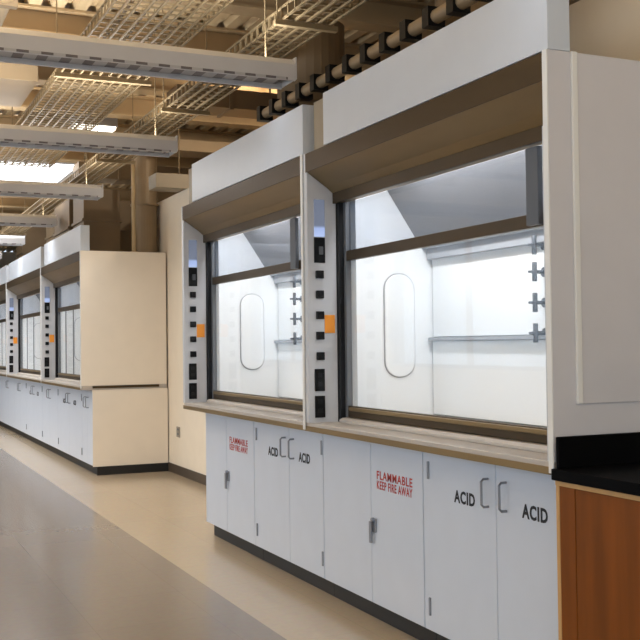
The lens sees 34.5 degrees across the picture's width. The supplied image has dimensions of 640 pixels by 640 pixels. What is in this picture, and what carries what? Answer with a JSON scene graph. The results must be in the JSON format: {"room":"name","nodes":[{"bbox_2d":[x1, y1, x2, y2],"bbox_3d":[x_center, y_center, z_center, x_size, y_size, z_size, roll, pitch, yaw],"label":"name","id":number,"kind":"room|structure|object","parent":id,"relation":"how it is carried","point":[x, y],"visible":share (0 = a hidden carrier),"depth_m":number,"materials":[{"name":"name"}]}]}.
{"room":"chemistry laboratory","nodes":[
{"label":"chemistry laboratory","id":0,"kind":"room"},
{"bbox_2d":[0,252,16,267],"bbox_3d":[-11.159,0.139,27.954,10.000,4.100,0.120,0,-1,-24],"label":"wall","id":1,"kind":"structure","parent":0,"point":[7,258],"depth_m":29.01,"materials":[{"name":"beige paint"}]},
{"bbox_2d":[0,425,417,639],"bbox_3d":[-5.259,1.790,11.294,6.960,0.100,35.000,0,-1,-24],"label":"floor","id":2,"kind":"structure","parent":0,"point":[85,555],"depth_m":6.49,"materials":[{"name":"plastic"}]},
{"bbox_2d":[0,376,5,427],"bbox_3d":[-5.517,1.446,18.850,0.819,0.938,1.448,0,-1,-24],"label":"base cabinet","id":3,"kind":"object","parent":2,"relation":"on","point":[1,377],"visible":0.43,"depth_m":18.20,"materials":[{"name":"white metal"}]},
{"bbox_2d":[3,376,18,433],"bbox_3d":[-4.918,1.409,17.530,0.819,0.938,1.448,0,-1,-24],"label":"base cabinet","id":4,"kind":"object","parent":2,"relation":"on","point":[8,383],"visible":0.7,"depth_m":17.27,"materials":[{"name":"white metal"}]},
{"bbox_2d":[15,378,29,439],"bbox_3d":[-4.370,1.375,16.324,0.819,0.938,1.198,0,-1,-24],"label":"base cabinet","id":5,"kind":"object","parent":2,"relation":"on","point":[20,385],"visible":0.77,"depth_m":16.14,"materials":[{"name":"white metal"}]},
{"bbox_2d":[26,380,46,448],"bbox_3d":[-3.812,1.340,15.096,0.819,0.938,1.498,0,-1,-24],"label":"base cabinet","id":6,"kind":"object","parent":2,"relation":"on","point":[34,390],"visible":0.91,"depth_m":14.90,"materials":[{"name":"white metal"}]},
{"bbox_2d":[43,384,62,456],"bbox_3d":[-3.264,1.306,13.890,0.819,0.938,1.148,0,-1,-24],"label":"base cabinet","id":7,"kind":"object","parent":2,"relation":"on","point":[50,392],"visible":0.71,"depth_m":13.70,"materials":[{"name":"white metal"}]},
{"bbox_2d":[58,386,87,469],"bbox_3d":[-2.706,1.271,12.661,0.819,0.938,1.548,0,-1,-24],"label":"base cabinet","id":8,"kind":"object","parent":2,"relation":"on","point":[70,434],"visible":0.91,"depth_m":12.44,"materials":[{"name":"white metal"}]},
{"bbox_2d":[0,371,166,389],"bbox_3d":[-3.999,0.858,15.482,0.960,0.047,8.866,0,-1,-24],"label":"countertop","id":9,"kind":"structure","parent":8,"relation":"on","point":[72,385],"depth_m":11.73,"materials":[{"name":"grey plastic"}]},
{"bbox_2d":[0,265,8,375],"bbox_3d":[-5.247,0.049,18.217,0.966,1.805,2.894,0,-1,-24],"label":"fume hood","id":10,"kind":"object","parent":9,"relation":"on","point":[4,271],"visible":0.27,"depth_m":18.56,"materials":[{"name":"paint"}]},
{"bbox_2d":[15,227,45,258],"bbox_3d":[-5.098,-1.141,18.207,0.460,1.129,0.740,0,-1,-24],"label":"duct","id":11,"kind":"object","parent":10,"relation":"on","point":[35,237],"visible":0.14,"depth_m":17.90,"materials":[{"name":"metal"}]},
{"bbox_2d":[6,247,43,379],"bbox_3d":[-3.955,-0.031,15.373,0.966,1.805,3.344,0,-1,-24],"label":"fume hood","id":12,"kind":"object","parent":9,"relation":"on","point":[23,288],"visible":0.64,"depth_m":16.66,"materials":[{"name":"paint"}]},
{"bbox_2d":[45,213,54,242],"bbox_3d":[-3.816,-1.221,15.385,0.460,1.129,0.740,0,-1,-24],"label":"duct","id":13,"kind":"object","parent":12,"relation":"on","point":[50,231],"visible":0.17,"depth_m":15.28,"materials":[{"name":"metal"}]},
{"bbox_2d":[41,225,166,389],"bbox_3d":[-2.722,-0.107,12.658,0.966,1.805,2.608,0,-1,-24],"label":"fume hood","id":14,"kind":"object","parent":9,"relation":"on","point":[103,313],"visible":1,"depth_m":11.55,"materials":[{"name":"paint"}]},
{"bbox_2d":[45,368,48,377],"bbox_3d":[-3.609,0.701,13.614,0.061,0.120,0.008,0,-1,-24],"label":"power outlet","id":15,"kind":"object","parent":14,"relation":"attached to","point":[46,369],"depth_m":13.61,"materials":[{"name":"black plastic"}]},
{"bbox_2d":[45,357,48,366],"bbox_3d":[-3.610,0.554,13.617,0.061,0.123,0.008,0,-1,-24],"label":"power outlet","id":16,"kind":"object","parent":14,"relation":"attached to","point":[46,358],"depth_m":13.61,"materials":[{"name":"black plastic"}]},
{"bbox_2d":[53,199,131,251],"bbox_3d":[-2.883,-1.093,13.114,0.840,0.749,1.040,0,-1,-24],"label":"duct","id":17,"kind":"object","parent":14,"relation":"on","point":[64,211],"visible":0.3,"depth_m":12.78,"materials":[{"name":"metal"}]},
{"bbox_2d":[71,189,122,251],"bbox_3d":[-2.622,-1.120,12.080,0.460,0.749,0.640,0,-1,-24],"label":"duct","id":18,"kind":"object","parent":14,"relation":"on","point":[102,215],"visible":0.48,"depth_m":11.83,"materials":[{"name":"metal"}]},
{"bbox_2d":[131,164,137,251],"bbox_3d":[-2.112,-1.276,11.657,0.080,1.029,0.080,0,-1,-24],"label":"drain pipe","id":19,"kind":"object","parent":14,"relation":"on","point":[132,165],"visible":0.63,"depth_m":11.64,"materials":[{"name":"metal"}]},
{"bbox_2d":[130,156,158,251],"bbox_3d":[-2.038,-1.320,11.966,0.328,1.129,0.328,0,-1,-24],"label":"duct","id":20,"kind":"object","parent":14,"relation":"on","point":[146,205],"visible":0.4,"depth_m":11.84,"materials":[{"name":"metal"}]},
{"bbox_2d":[82,388,167,475],"bbox_3d":[-2.237,1.244,11.713,0.889,0.938,0.562,0,-1,-24],"label":"base cabinet","id":21,"kind":"object","parent":2,"relation":"on","point":[125,431],"visible":0.89,"depth_m":11.47,"materials":[{"name":"white metal"}]},
{"bbox_2d":[206,413,263,559],"bbox_3d":[-0.298,1.122,7.373,0.808,0.938,1.013,0,-1,-24],"label":"base cabinet","id":22,"kind":"object","parent":2,"relation":"on","point":[230,470],"visible":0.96,"depth_m":7.18,"materials":[{"name":"white metal"}]},
{"bbox_2d":[254,422,334,595],"bbox_3d":[0.132,1.095,6.411,0.819,0.938,1.088,0,-1,-24],"label":"base cabinet","id":23,"kind":"object","parent":2,"relation":"on","point":[288,462],"visible":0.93,"depth_m":6.20,"materials":[{"name":"white metal"}]},
{"bbox_2d":[323,434,435,639],"bbox_3d":[0.592,1.067,5.413,0.808,0.938,1.105,0,-1,-24],"label":"base cabinet","id":24,"kind":"object","parent":2,"relation":"on","point":[374,493],"visible":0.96,"depth_m":5.17,"materials":[{"name":"white metal"}]},
{"bbox_2d":[423,452,558,639],"bbox_3d":[1.052,1.038,4.386,0.819,0.938,1.141,0,-1,-24],"label":"base cabinet","id":25,"kind":"object","parent":2,"relation":"on","point":[490,530],"visible":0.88,"depth_m":4.26,"materials":[{"name":"white metal"}]},
{"bbox_2d":[183,402,555,474],"bbox_3d":[0.338,0.589,5.932,0.960,0.047,4.530,0,-1,-24],"label":"countertop","id":26,"kind":"structure","parent":25,"relation":"on","point":[538,462],"depth_m":4.75,"materials":[{"name":"beige stone"}]},
{"bbox_2d":[182,104,313,429],"bbox_3d":[-0.132,-0.268,6.957,0.966,1.805,2.316,0,-1,-24],"label":"fume hood","id":27,"kind":"object","parent":26,"relation":"on","point":[244,338],"visible":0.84,"depth_m":7.68,"materials":[{"name":"paint"}]},
{"bbox_2d":[189,383,196,398],"bbox_3d":[-0.959,0.536,7.779,0.061,0.120,0.008,0,-1,-24],"label":"power outlet","id":28,"kind":"object","parent":27,"relation":"attached to","point":[192,386],"depth_m":7.78,"materials":[{"name":"black plastic"}]},
{"bbox_2d":[189,363,196,379],"bbox_3d":[-0.961,0.390,7.783,0.061,0.123,0.008,0,-1,-24],"label":"power outlet","id":29,"kind":"object","parent":27,"relation":"attached to","point":[192,366],"depth_m":7.78,"materials":[{"name":"black plastic"}]},
{"bbox_2d":[190,336,195,341],"bbox_3d":[-0.957,0.145,7.785,0.045,0.044,0.020,0,-1,-24],"label":"switch","id":30,"kind":"object","parent":27,"relation":"attached to","point":[192,338],"depth_m":7.77,"materials":[{"name":"black plastic"}]},
{"bbox_2d":[190,321,195,326],"bbox_3d":[-0.959,0.033,7.787,0.045,0.044,0.020,0,-1,-24],"label":"switch","id":31,"kind":"object","parent":27,"relation":"attached to","point":[192,323],"depth_m":7.78,"materials":[{"name":"black plastic"}]},
{"bbox_2d":[190,306,195,311],"bbox_3d":[-0.960,-0.082,7.790,0.045,0.044,0.020,0,-1,-24],"label":"switch","id":32,"kind":"object","parent":27,"relation":"attached to","point":[192,308],"depth_m":7.78,"materials":[{"name":"black plastic"}]},
{"bbox_2d":[190,292,195,297],"bbox_3d":[-0.962,-0.192,7.792,0.045,0.044,0.020,0,-1,-24],"label":"switch","id":33,"kind":"object","parent":27,"relation":"attached to","point":[192,294],"depth_m":7.78,"materials":[{"name":"black plastic"}]},
{"bbox_2d":[190,351,196,356],"bbox_3d":[-0.956,0.258,7.782,0.045,0.044,0.020,0,-1,-24],"label":"switch","id":34,"kind":"object","parent":27,"relation":"attached to","point":[192,353],"depth_m":7.78,"materials":[{"name":"black plastic"}]},
{"bbox_2d":[276,17,344,117],"bbox_3d":[-0.059,-1.454,7.101,0.507,1.129,0.507,0,-1,-24],"label":"duct","id":35,"kind":"object","parent":27,"relation":"on","point":[325,48],"visible":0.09,"depth_m":6.89,"materials":[{"name":"metal"}]},
{"bbox_2d":[303,0,639,472],"bbox_3d":[0.807,-0.326,4.888,0.966,1.805,2.218,0,-1,-24],"label":"fume hood","id":36,"kind":"object","parent":26,"relation":"on","point":[472,192],"visible":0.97,"depth_m":4.79,"materials":[{"name":"paint"}]},
{"bbox_2d":[315,270,323,278],"bbox_3d":[-0.002,-0.251,5.679,0.045,0.044,0.020,0,-1,-24],"label":"switch","id":37,"kind":"object","parent":36,"relation":"attached to","point":[319,274],"depth_m":5.67,"materials":[{"name":"black plastic"}]},
{"bbox_2d":[315,396,324,417],"bbox_3d":[0.001,0.477,5.666,0.061,0.120,0.008,0,-1,-24],"label":"power outlet","id":38,"kind":"object","parent":36,"relation":"attached to","point":[319,400],"depth_m":5.66,"materials":[{"name":"black plastic"}]},
{"bbox_2d":[315,369,324,390],"bbox_3d":[-0.001,0.330,5.669,0.061,0.123,0.008,0,-1,-24],"label":"power outlet","id":39,"kind":"object","parent":36,"relation":"attached to","point":[319,373],"depth_m":5.67,"materials":[{"name":"black plastic"}]},
{"bbox_2d":[316,311,323,318],"bbox_3d":[0.001,-0.026,5.674,0.045,0.044,0.020,0,-1,-24],"label":"switch","id":40,"kind":"object","parent":36,"relation":"attached to","point":[319,314],"depth_m":5.66,"materials":[{"name":"black plastic"}]},
{"bbox_2d":[316,290,323,297],"bbox_3d":[0.000,-0.141,5.676,0.045,0.044,0.020,0,-1,-24],"label":"switch","id":41,"kind":"object","parent":36,"relation":"attached to","point":[319,293],"depth_m":5.67,"materials":[{"name":"black plastic"}]},
{"bbox_2d":[316,352,324,359],"bbox_3d":[0.004,0.199,5.669,0.045,0.044,0.020,0,-1,-24],"label":"switch","id":42,"kind":"object","parent":36,"relation":"attached to","point":[319,355],"depth_m":5.66,"materials":[{"name":"black plastic"}]},
{"bbox_2d":[316,332,324,339],"bbox_3d":[0.003,0.086,5.671,0.045,0.044,0.020,0,-1,-24],"label":"switch","id":43,"kind":"object","parent":36,"relation":"attached to","point":[319,335],"depth_m":5.66,"materials":[{"name":"black plastic"}]},
{"bbox_2d":[319,246,322,254],"bbox_3d":[0.006,-0.384,5.686,0.025,0.045,0.004,0,-1,-24],"label":"switch","id":44,"kind":"object","parent":36,"relation":"attached to","point":[320,247],"depth_m":5.68,"materials":[{"name":"grey plastic"}]},
{"bbox_2d":[435,0,487,31],"bbox_3d":[0.819,-1.510,5.084,0.537,1.129,0.537,0,-1,-24],"label":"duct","id":45,"kind":"object","parent":36,"relation":"on","point":[438,3],"visible":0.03,"depth_m":4.91,"materials":[{"name":"metal"}]},
{"bbox_2d":[555,481,639,639],"bbox_3d":[1.538,1.012,3.199,0.956,0.924,1.404,0,-1,-24],"label":"base cabinet","id":46,"kind":"object","parent":2,"relation":"on","point":[598,530],"visible":0.94,"depth_m":3.46,"materials":[{"name":"brown wood"}]},
{"bbox_2d":[551,432,639,495],"bbox_3d":[1.561,0.473,3.226,0.990,0.153,1.406,0,-1,-24],"label":"countertop","id":47,"kind":"structure","parent":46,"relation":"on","point":[610,462],"depth_m":3.67,"materials":[{"name":"black stone"}]},
{"bbox_2d":[0,0,434,251],"bbox_3d":[-3.889,-2.421,12.035,10.080,0.120,35.000,0,-1,-24],"label":"ceiling","id":48,"kind":"structure","parent":0,"point":[224,20],"depth_m":8.72,"materials":[{"name":"beige metal"}]},
{"bbox_2d":[0,0,17,26],"bbox_3d":[-4.880,-1.973,12.671,0.144,0.721,21.000,0,-1,-24],"label":"air duct","id":49,"kind":"object","parent":48,"relation":"hanging from","point":[5,5],"visible":1,"depth_m":5.94,"materials":[{"name":"metal"}]},
{"bbox_2d":[0,235,24,245],"bbox_3d":[-6.771,-1.691,14.332,5.150,1.163,0.233,0,-1,-24],"label":"pendant light","id":50,"kind":"object","parent":48,"relation":"hanging from","point":[5,240],"visible":1,"depth_m":15.23,"materials":[{"name":"white metal"}]},
{"bbox_2d":[0,207,27,213],"bbox_3d":[-6.900,-2.066,18.568,10.000,0.219,0.200,0,-1,-24],"label":"beam","id":51,"kind":"structure","parent":48,"relation":"attached to","point":[5,209],"depth_m":19.09,"materials":[{"name":"brown metal"}]},
{"bbox_2d":[0,62,37,106],"bbox_3d":[-4.146,-2.195,8.286,3.510,0.494,1.030,0,-1,-24],"label":"air duct","id":52,"kind":"object","parent":48,"relation":"hanging from","point":[17,81],"visible":0.71,"depth_m":8.57,"materials":[{"name":"metal"}]},
{"bbox_2d":[0,197,45,207],"bbox_3d":[-6.466,-2.093,17.612,10.000,0.219,0.200,0,-1,-24],"label":"beam","id":53,"kind":"structure","parent":48,"relation":"attached to","point":[7,202],"depth_m":18.12,"materials":[{"name":"brown metal"}]},
{"bbox_2d":[0,149,56,227],"bbox_3d":[-5.696,-1.758,11.965,5.150,1.163,0.233,0,-1,-24],"label":"pendant light","id":54,"kind":"object","parent":48,"relation":"hanging from","point":[6,219],"visible":0.95,"depth_m":12.80,"materials":[{"name":"white metal"}]},
{"bbox_2d":[0,159,75,182],"bbox_3d":[-6.112,-2.207,14.535,5.020,0.139,2.560,0,-1,-24],"label":"skylight","id":55,"kind":"object","parent":48,"relation":"attached to","point":[63,170],"visible":0.31,"depth_m":15.15,"materials":[{"name":"white"}]},
{"bbox_2d":[0,152,102,199],"bbox_3d":[-4.609,-1.825,9.571,5.150,1.163,0.233,0,-1,-24],"label":"pendant light","id":56,"kind":"object","parent":48,"relation":"hanging from","point":[14,188],"visible":0.91,"depth_m":10.35,"materials":[{"name":"white metal"}]},
{"bbox_2d":[0,9,177,156],"bbox_3d":[-3.517,-1.893,7.168,5.150,1.163,0.233,0,-1,-24],"label":"pendant light","id":57,"kind":"object","parent":48,"relation":"hanging from","point":[19,136],"visible":0.94,"depth_m":7.88,"materials":[{"name":"white metal"}]},
{"bbox_2d":[0,187,178,202],"bbox_3d":[-5.949,-2.125,16.475,10.000,0.219,0.200,0,-1,-24],"label":"beam","id":58,"kind":"structure","parent":48,"relation":"attached to","point":[125,194],"depth_m":17.66,"materials":[{"name":"brown metal"}]},
{"bbox_2d":[70,116,117,131],"bbox_3d":[-2.637,-2.296,12.024,0.490,0.159,0.290,0,-1,-24],"label":"skylight","id":59,"kind":"object","parent":48,"relation":"attached to","point":[108,124],"visible":0.39,"depth_m":11.96,"materials":[{"name":"white glass"}]},
{"bbox_2d":[0,147,201,167],"bbox_3d":[-4.461,-2.217,13.198,10.000,0.219,0.200,0,-1,-24],"label":"beam","id":60,"kind":"structure","parent":48,"relation":"attached to","point":[71,156],"depth_m":13.89,"materials":[{"name":"brown metal"}]},
{"bbox_2d":[0,0,233,167],"bbox_3d":[-1.967,-2.146,8.615,0.750,0.629,7.212,0,-1,-24],"label":"cable tray","id":61,"kind":"object","parent":48,"relation":"hanging from","point":[57,73],"visible":0.67,"depth_m":8.07,"materials":[{"name":"metal"}]},
{"bbox_2d":[0,114,246,142],"bbox_3d":[-3.862,-2.254,11.878,10.000,0.219,0.200,0,-1,-24],"label":"beam","id":62,"kind":"structure","parent":48,"relation":"attached to","point":[190,134],"depth_m":12.85,"materials":[{"name":"brown metal"}]},
{"bbox_2d":[73,154,190,184],"bbox_3d":[-1.479,-2.064,13.889,3.600,0.564,0.430,0,-1,-24],"label":"beam","id":63,"kind":"structure","parent":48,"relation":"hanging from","point":[122,175],"depth_m":13.23,"materials":[{"name":"metal"}]},
{"bbox_2d":[35,113,229,158],"bbox_3d":[-1.195,-2.137,11.932,4.700,0.514,0.430,0,-1,-24],"label":"beam","id":64,"kind":"structure","parent":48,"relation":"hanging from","point":[188,148],"depth_m":11.67,"materials":[{"name":"metal"}]},
{"bbox_2d":[0,86,268,129],"bbox_3d":[-3.262,-2.291,10.558,10.000,0.219,0.200,0,-1,-24],"label":"beam","id":65,"kind":"structure","parent":48,"relation":"attached to","point":[142,105],"depth_m":11.13,"materials":[{"name":"brown metal"}]},
{"bbox_2d":[0,0,296,89],"bbox_3d":[-2.529,-1.954,4.993,5.150,1.163,0.233,0,-1,-24],"label":"pendant light","id":66,"kind":"object","parent":48,"relation":"hanging from","point":[17,46],"visible":1,"depth_m":5.63,"materials":[{"name":"white metal"}]},
{"bbox_2d":[36,66,276,96],"bbox_3d":[-2.787,-2.321,9.512,10.000,0.219,0.200,0,-1,-24],"label":"beam","id":67,"kind":"structure","parent":48,"relation":"attached to","point":[44,73],"depth_m":9.98,"materials":[{"name":"brown metal"}]},
{"bbox_2d":[149,129,188,191],"bbox_3d":[-0.314,-1.900,11.722,3.270,1.018,0.330,0,-1,-24],"label":"pendant light","id":68,"kind":"object","parent":48,"relation":"hanging from","point":[163,182],"visible":0.16,"depth_m":11.00,"materials":[{"name":"metal"}]},
{"bbox_2d":[0,0,368,248],"bbox_3d":[-3.808,-1.896,14.252,0.400,0.829,19.006,0,-1,-24],"label":"cable tray","id":69,"kind":"object","parent":48,"relation":"hanging from","point":[47,206],"visible":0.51,"depth_m":7.81,"materials":[{"name":"metal"}]},
{"bbox_2d":[2,3,402,71],"bbox_3d":[-2.187,-2.358,8.192,10.000,0.219,0.200,0,-1,-24],"label":"beam","id":70,"kind":"structure","parent":48,"relation":"attached to","point":[32,17],"depth_m":8.33,"materials":[{"name":"brown metal"}]},
{"bbox_2d":[167,84,276,119],"bbox_3d":[0.219,-2.202,10.269,3.500,0.494,0.380,0,-1,-24],"label":"air duct","id":71,"kind":"object","parent":48,"relation":"hanging from","point":[240,103],"visible":0.2,"depth_m":9.66,"materials":[{"name":"metal"}]},
{"bbox_2d":[124,0,434,38],"bbox_3d":[-1.691,-2.389,7.100,10.000,0.219,0.200,0,-1,-24],"label":"beam","id":72,"kind":"structure","parent":48,"relation":"attached to","point":[376,16],"depth_m":8.00,"materials":[{"name":"brown metal"}]},
{"bbox_2d":[257,0,493,121],"bbox_3d":[0.320,-1.968,5.381,0.094,1.186,3.430,0,-1,-24],"label":"pipe","id":73,"kind":"object","parent":48,"relation":"hanging from","point":[433,17],"visible":0.91,"depth_m":5.46,"materials":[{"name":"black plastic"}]},
{"bbox_2d":[569,0,579,4],"bbox_3d":[-1.236,-2.417,6.098,10.000,0.219,0.200,0,-1,-24],"label":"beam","id":74,"kind":"structure","parent":48,"relation":"attached to","point":[571,2],"depth_m":7.48,"materials":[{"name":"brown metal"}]},
{"bbox_2d":[157,0,639,474],"bbox_3d":[-2.146,0.191,12.753,0.120,3.090,35.000,0,-1,-24],"label":"wall","id":75,"kind":"structure","parent":0,"point":[607,28],"depth_m":10.94,"materials":[{"name":"beige paint"}]},
{"bbox_2d":[176,426,179,437],"bbox_3d":[-1.556,1.228,11.300,0.010,0.115,0.120,0,-1,-24],"label":"wall outlet","id":76,"kind":"object","parent":75,"relation":"attached to","point":[177,427],"visible":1,"depth_m":11.31,"materials":[{"name":"white plastic"}]},
{"bbox_2d":[168,462,205,484],"bbox_3d":[-0.936,1.607,9.934,0.012,0.100,3.740,0,-1,-24],"label":"baseboard","id":77,"kind":"structure","parent":75,"relation":"attached to","point":[195,476],"depth_m":10.96,"materials":[{"name":"brown plastic"}]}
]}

